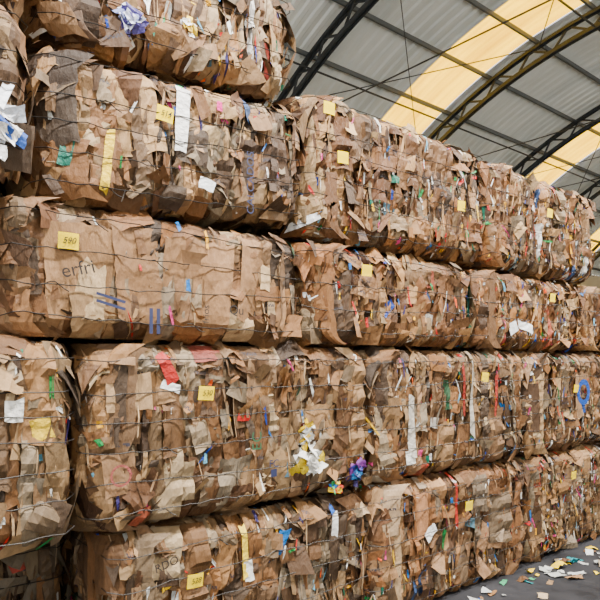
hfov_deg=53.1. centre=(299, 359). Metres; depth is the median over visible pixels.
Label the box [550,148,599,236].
metal roof
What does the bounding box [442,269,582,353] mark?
bale
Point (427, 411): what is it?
bale
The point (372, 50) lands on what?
metal roof
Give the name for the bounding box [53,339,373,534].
bale
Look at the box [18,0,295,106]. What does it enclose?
bale
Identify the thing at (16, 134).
bale
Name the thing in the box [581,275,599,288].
wall
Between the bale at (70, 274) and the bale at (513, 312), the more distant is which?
the bale at (513, 312)
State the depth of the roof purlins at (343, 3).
13.99 m
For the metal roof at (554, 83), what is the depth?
16.01 m
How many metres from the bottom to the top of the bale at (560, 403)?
1.069 m
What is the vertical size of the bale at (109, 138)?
0.885 m
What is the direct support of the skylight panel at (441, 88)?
attached to the metal roof at (554, 83)
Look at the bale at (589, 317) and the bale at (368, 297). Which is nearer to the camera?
the bale at (368, 297)
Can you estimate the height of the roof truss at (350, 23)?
3.806 m
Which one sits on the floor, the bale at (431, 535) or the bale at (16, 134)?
the bale at (431, 535)
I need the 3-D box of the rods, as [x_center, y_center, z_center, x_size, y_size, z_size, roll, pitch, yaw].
[6.909,-5.669,10.536,38.000,3.277,14.353,0,0,-39]
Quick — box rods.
[284,0,599,216]
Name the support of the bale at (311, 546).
on the floor
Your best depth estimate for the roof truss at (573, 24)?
13.99 m
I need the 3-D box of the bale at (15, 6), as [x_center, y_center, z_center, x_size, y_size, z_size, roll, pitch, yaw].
[-2.240,-1.868,2.358,2.008,0.821,1.250,0,0,-39]
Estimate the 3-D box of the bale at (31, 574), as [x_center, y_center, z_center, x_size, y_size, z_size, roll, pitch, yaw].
[-2.400,1.365,3.049,2.132,1.088,1.287,0,0,-39]
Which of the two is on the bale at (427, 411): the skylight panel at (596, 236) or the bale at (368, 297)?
the bale at (368, 297)
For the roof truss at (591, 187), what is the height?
3.806 m
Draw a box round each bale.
[0,0,23,22]
[0,5,34,184]
[0,40,305,232]
[0,194,305,347]
[0,333,79,558]
[0,537,70,599]
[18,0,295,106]
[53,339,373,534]
[60,486,372,599]
[241,239,475,350]
[248,95,485,267]
[345,345,527,483]
[346,457,528,599]
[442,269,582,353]
[461,161,595,283]
[510,350,599,458]
[513,441,599,561]
[555,284,599,353]
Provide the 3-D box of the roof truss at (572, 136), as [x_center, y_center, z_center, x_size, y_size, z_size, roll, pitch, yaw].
[10.201,-5.542,14.257,0.135,3.806,16.394,0,0,-39]
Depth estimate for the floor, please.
4.94 m
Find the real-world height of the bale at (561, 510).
1.078 m
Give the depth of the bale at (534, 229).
5.42 m
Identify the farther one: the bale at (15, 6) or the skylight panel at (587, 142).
the skylight panel at (587, 142)
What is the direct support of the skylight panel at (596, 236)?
attached to the roof purlins at (343, 3)
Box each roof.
[264,0,508,119]
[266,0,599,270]
[422,0,599,177]
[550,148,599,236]
[591,248,599,275]
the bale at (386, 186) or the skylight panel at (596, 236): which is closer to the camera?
the bale at (386, 186)
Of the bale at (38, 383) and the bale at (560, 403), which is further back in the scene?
the bale at (560, 403)
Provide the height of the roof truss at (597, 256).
3.806 m
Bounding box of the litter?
[468,546,599,599]
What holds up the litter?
on the floor
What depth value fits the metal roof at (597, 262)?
27.33 m
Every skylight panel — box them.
[382,0,583,133]
[527,123,599,184]
[590,228,599,252]
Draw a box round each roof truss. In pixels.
[275,0,378,101]
[427,5,599,142]
[512,105,599,176]
[580,180,599,200]
[592,242,599,261]
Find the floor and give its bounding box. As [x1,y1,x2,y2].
[433,535,599,599]

